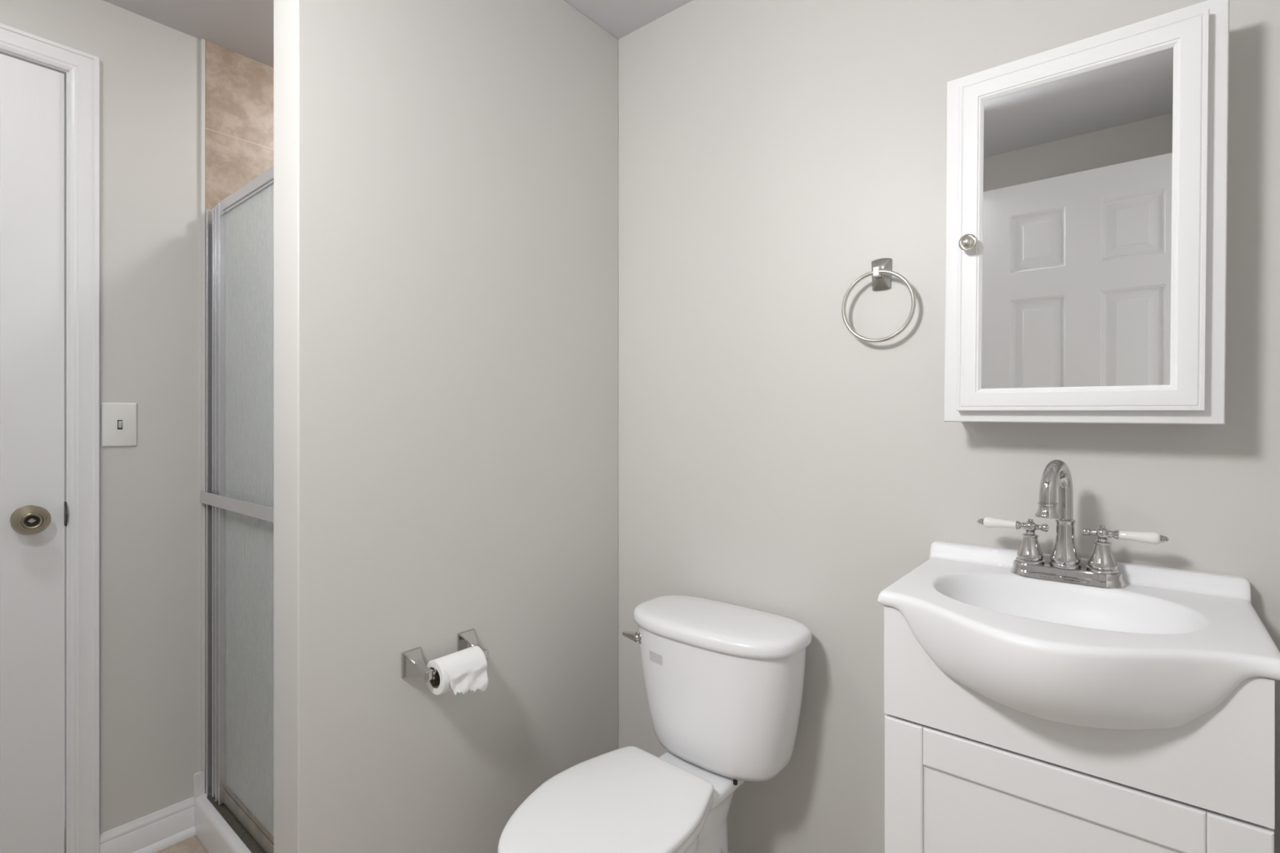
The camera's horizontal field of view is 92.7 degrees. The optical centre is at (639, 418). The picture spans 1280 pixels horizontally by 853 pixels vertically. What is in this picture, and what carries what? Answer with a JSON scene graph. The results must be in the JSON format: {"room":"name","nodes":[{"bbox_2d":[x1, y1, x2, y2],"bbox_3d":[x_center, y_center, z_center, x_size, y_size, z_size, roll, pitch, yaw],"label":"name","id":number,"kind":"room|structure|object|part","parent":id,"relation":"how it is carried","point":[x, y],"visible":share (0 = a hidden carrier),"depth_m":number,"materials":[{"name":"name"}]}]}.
{"room":"bathroom","nodes":[
{"label":"bathroom","id":0,"kind":"room"},
{"bbox_2d":[0,0,273,834],"bbox_3d":[-1.415,0.044,1.638,0.118,2.260,1.886,0,0,39],"label":"wall","id":1,"kind":"structure","parent":0,"point":[150,70],"depth_m":1.66,"materials":[{"name":"paint"}]},
{"bbox_2d":[0,53,63,852],"bbox_3d":[-1.655,0.151,1.249,0.096,2.030,0.700,0,0,39],"label":"door","id":2,"kind":"structure","parent":1,"relation":"in","point":[32,95],"depth_m":1.48,"materials":[{"name":"white paint"}]},
{"bbox_3d":[-1.459,0.242,1.460,0.062,0.069,0.069,0,0,39],"label":"knob","id":3,"kind":"part","parent":2,"relation":"part of","materials":[{"name":"silver metal"}]},
{"bbox_2d":[0,22,99,852],"bbox_3d":[-1.698,0.122,1.286,0.126,2.103,0.828,0,0,39],"label":"trim","id":4,"kind":"structure","parent":1,"relation":"attached to","point":[80,69],"depth_m":1.54,"materials":[{"name":"white paint"}]},
{"bbox_3d":[-1.442,0.239,1.531,0.032,0.060,0.003,0,0,39],"label":"strike plate","id":5,"kind":"part","parent":4,"relation":"part of","materials":[{"name":"grey metal"}]},
{"bbox_2d":[101,402,137,447],"bbox_3d":[-1.367,0.016,1.604,0.015,0.116,0.073,0,0,39],"label":"light switch","id":6,"kind":"object","parent":1,"relation":"attached to","point":[118,420],"visible":1,"depth_m":1.60,"materials":[{"name":"white plastic"}]},
{"bbox_2d":[99,796,195,852],"bbox_3d":[-1.326,1.125,1.649,0.022,0.099,0.204,0,0,39],"label":"baseboard","id":7,"kind":"structure","parent":1,"relation":"attached to","point":[155,832],"depth_m":1.66,"materials":[{"name":"white paint"}]},
{"bbox_2d":[200,38,204,772],"bbox_3d":[-1.253,-0.038,1.748,0.009,2.095,0.009,0,0,39],"label":"trim","id":8,"kind":"structure","parent":1,"relation":"attached to","point":[202,41],"depth_m":1.74,"materials":[{"name":"white"}]},
{"bbox_2d":[155,835,208,852],"bbox_3d":[-0.261,1.224,0.755,3.402,0.100,2.186,0,0,39],"label":"floor","id":9,"kind":"structure","parent":0,"point":[193,844],"depth_m":1.67,"materials":[{"name":"tile"}]},
{"bbox_2d":[193,770,251,852],"bbox_3d":[-0.715,1.092,1.775,0.805,0.164,0.767,0,0,39],"label":"shower pan","id":10,"kind":"object","parent":9,"relation":"on","point":[215,834],"visible":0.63,"depth_m":1.65,"materials":[{"name":"white plastic"}]},
{"bbox_2d":[200,166,273,852],"bbox_3d":[-0.931,0.235,1.506,0.796,1.676,0.056,0,0,39],"label":"shower door","id":11,"kind":"structure","parent":10,"relation":"on","point":[237,497],"depth_m":1.61,"materials":[{"name":"glass"}]},
{"bbox_3d":[-0.914,1.036,1.503,0.708,0.051,0.020,0,0,39],"label":"rail","id":12,"kind":"part","parent":11,"relation":"part of","materials":[{"name":"metal"}]},
{"bbox_3d":[-0.890,0.222,1.480,0.659,1.595,0.005,0,0,39],"label":"glass panel","id":13,"kind":"part","parent":11,"relation":"part of","materials":[{"name":"glass"}]},
{"bbox_2d":[497,595,811,852],"bbox_3d":[0.036,0.811,1.223,0.422,0.726,0.666,0,0,39],"label":"toilet","id":14,"kind":"object","parent":9,"relation":"on","point":[724,682],"visible":1,"depth_m":1.26,"materials":[{"name":"white ceramic"}]},
{"bbox_3d":[-0.066,0.743,1.149,0.317,0.019,0.420,0,0,39],"label":"seat lid","id":15,"kind":"part","parent":14,"relation":"part of","materials":[{"name":"white plastic"}]},
{"bbox_3d":[-0.019,0.517,1.441,0.044,0.029,0.029,0,0,-4],"label":"flush lever","id":16,"kind":"part","parent":14,"relation":"part of","materials":[{"name":"silver metal"}]},
{"bbox_3d":[-0.066,0.762,1.149,0.314,0.016,0.417,0,0,39],"label":"seat","id":17,"kind":"part","parent":14,"relation":"part of","materials":[{"name":"white plastic"}]},
{"bbox_3d":[0.010,0.969,1.234,0.300,0.410,0.639,0,0,39],"label":"bowl","id":18,"kind":"part","parent":14,"relation":"part of","materials":[{"name":"white ceramic"}]},
{"bbox_3d":[0.173,0.616,1.391,0.399,0.278,0.210,0,0,39],"label":"tank","id":19,"kind":"part","parent":14,"relation":"part of","materials":[{"name":"white ceramic"}]},
{"bbox_3d":[0.173,0.465,1.391,0.419,0.034,0.231,0,0,39],"label":"tank lid","id":20,"kind":"part","parent":14,"relation":"part of","materials":[{"name":"white ceramic"}]},
{"bbox_2d":[884,605,1274,852],"bbox_3d":[0.650,0.732,0.944,0.424,0.880,0.336,0,0,39],"label":"vanity cabinet","id":21,"kind":"object","parent":9,"relation":"on","point":[966,771],"visible":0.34,"depth_m":0.81,"materials":[{"name":"white wood"}]},
{"bbox_3d":[0.549,0.773,0.822,0.320,0.517,0.006,0,0,39],"label":"door panel","id":22,"kind":"part","parent":21,"relation":"part of","materials":[{"name":"white wood"}]},
{"bbox_2d":[877,541,1279,729],"bbox_3d":[0.618,0.316,0.903,0.443,0.152,0.440,0,0,39],"label":"sink","id":23,"kind":"object","parent":21,"relation":"in","point":[1164,649],"visible":0.94,"depth_m":0.80,"materials":[{"name":"white ceramic"}]},
{"bbox_2d":[977,459,1168,588],"bbox_3d":[0.688,0.167,0.991,0.263,0.201,0.130,0,0,39],"label":"faucet","id":24,"kind":"object","parent":23,"relation":"on","point":[1064,565],"visible":1,"depth_m":1.00,"materials":[{"name":"silver metal"}]},
{"bbox_3d":[0.638,0.186,1.082,0.050,0.019,0.019,0,0,39],"label":"lever","id":25,"kind":"part","parent":24,"relation":"part of","materials":[{"name":"white ceramic"}]},
{"bbox_3d":[0.676,0.210,1.051,0.048,0.074,0.043,0,0,39],"label":"handle","id":26,"kind":"part","parent":24,"relation":"part of","materials":[{"name":"silver metal"}]},
{"bbox_3d":[0.679,0.157,0.997,0.128,0.180,0.045,0,0,-37],"label":"spout","id":27,"kind":"part","parent":24,"relation":"part of","materials":[{"name":"silver metal"}]},
{"bbox_3d":[0.712,0.257,1.022,0.157,0.021,0.052,0,0,39],"label":"plate","id":28,"kind":"part","parent":24,"relation":"part of","materials":[{"name":"silver metal"}]},
{"bbox_3d":[0.749,0.210,0.992,0.048,0.074,0.043,0,0,39],"label":"handle","id":29,"kind":"part","parent":24,"relation":"part of","materials":[{"name":"silver metal"}]},
{"bbox_3d":[0.786,0.186,0.961,0.050,0.019,0.019,0,0,39],"label":"lever","id":30,"kind":"part","parent":24,"relation":"part of","materials":[{"name":"white ceramic"}]},
{"bbox_3d":[0.549,0.773,0.821,0.424,0.621,0.018,0,0,39],"label":"door","id":31,"kind":"part","parent":21,"relation":"part of","materials":[{"name":"white wood"}]},
{"bbox_2d":[102,0,693,67],"bbox_3d":[-0.451,-1.136,0.911,2.532,0.100,1.986,0,0,39],"label":"ceiling","id":32,"kind":"structure","parent":0,"point":[245,28],"depth_m":1.65,"materials":[{"name":"white paint"}]},
{"bbox_2d":[273,0,617,852],"bbox_3d":[-0.377,0.044,1.450,0.113,2.260,0.860,0,0,39],"label":"wall partition","id":33,"kind":"structure","parent":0,"point":[446,171],"depth_m":1.29,"materials":[{"name":"paint"}]},
{"bbox_2d":[401,628,488,681],"bbox_3d":[-0.401,0.497,1.277,0.070,0.056,0.174,0,0,39],"label":"toilet paper holder","id":34,"kind":"object","parent":33,"relation":"attached to","point":[413,664],"visible":0.73,"depth_m":1.23,"materials":[{"name":"silver metal"}]},
{"bbox_2d":[426,645,488,695],"bbox_3d":[-0.378,0.528,1.261,0.074,0.085,0.103,0,0,39],"label":"toilet paper roll","id":35,"kind":"object","parent":34,"relation":"hanging from","point":[463,670],"visible":1,"depth_m":1.24,"materials":[{"name":"white paper"}]},
{"bbox_2d":[617,0,1279,852],"bbox_3d":[0.148,0.044,1.639,2.532,2.260,0.100,0,0,39],"label":"wall","id":36,"kind":"structure","parent":0,"point":[774,458],"depth_m":1.34,"materials":[{"name":"paint"}]},
{"bbox_2d":[841,257,915,342],"bbox_3d":[0.496,-0.246,1.264,0.149,0.179,0.038,0,0,39],"label":"towel ring","id":37,"kind":"object","parent":36,"relation":"attached to","point":[881,273],"visible":1,"depth_m":1.26,"materials":[{"name":"silver metal"}]},
{"bbox_3d":[0.493,-0.302,1.262,0.017,0.023,0.030,0,0,39],"label":"post","id":38,"kind":"part","parent":37,"relation":"part of","materials":[{"name":"silver metal"}]},
{"bbox_3d":[0.503,-0.302,1.275,0.041,0.066,0.012,0,0,39],"label":"plate","id":39,"kind":"part","parent":37,"relation":"part of","materials":[{"name":"silver metal"}]},
{"bbox_2d":[943,0,1229,424],"bbox_3d":[0.717,-0.303,1.014,0.372,0.620,0.144,1,0,39],"label":"medicine cabinet","id":40,"kind":"object","parent":36,"relation":"attached to","point":[1086,196],"visible":1,"depth_m":0.96,"materials":[{"name":"white wood"}]},
{"bbox_3d":[0.570,-0.304,1.058,0.029,0.029,0.025,1,0,39],"label":"knob","id":41,"kind":"part","parent":40,"relation":"part of","materials":[{"name":"silver metal"}]},
{"bbox_2d":[981,47,1173,388],"bbox_3d":[0.693,-0.301,0.984,0.257,0.507,0.004,0,0,39],"label":"mirror glass","id":42,"kind":"object","parent":40,"relation":"attached to","point":[1077,158],"depth_m":0.97,"materials":[{"name":"silver mirror"}]}
]}

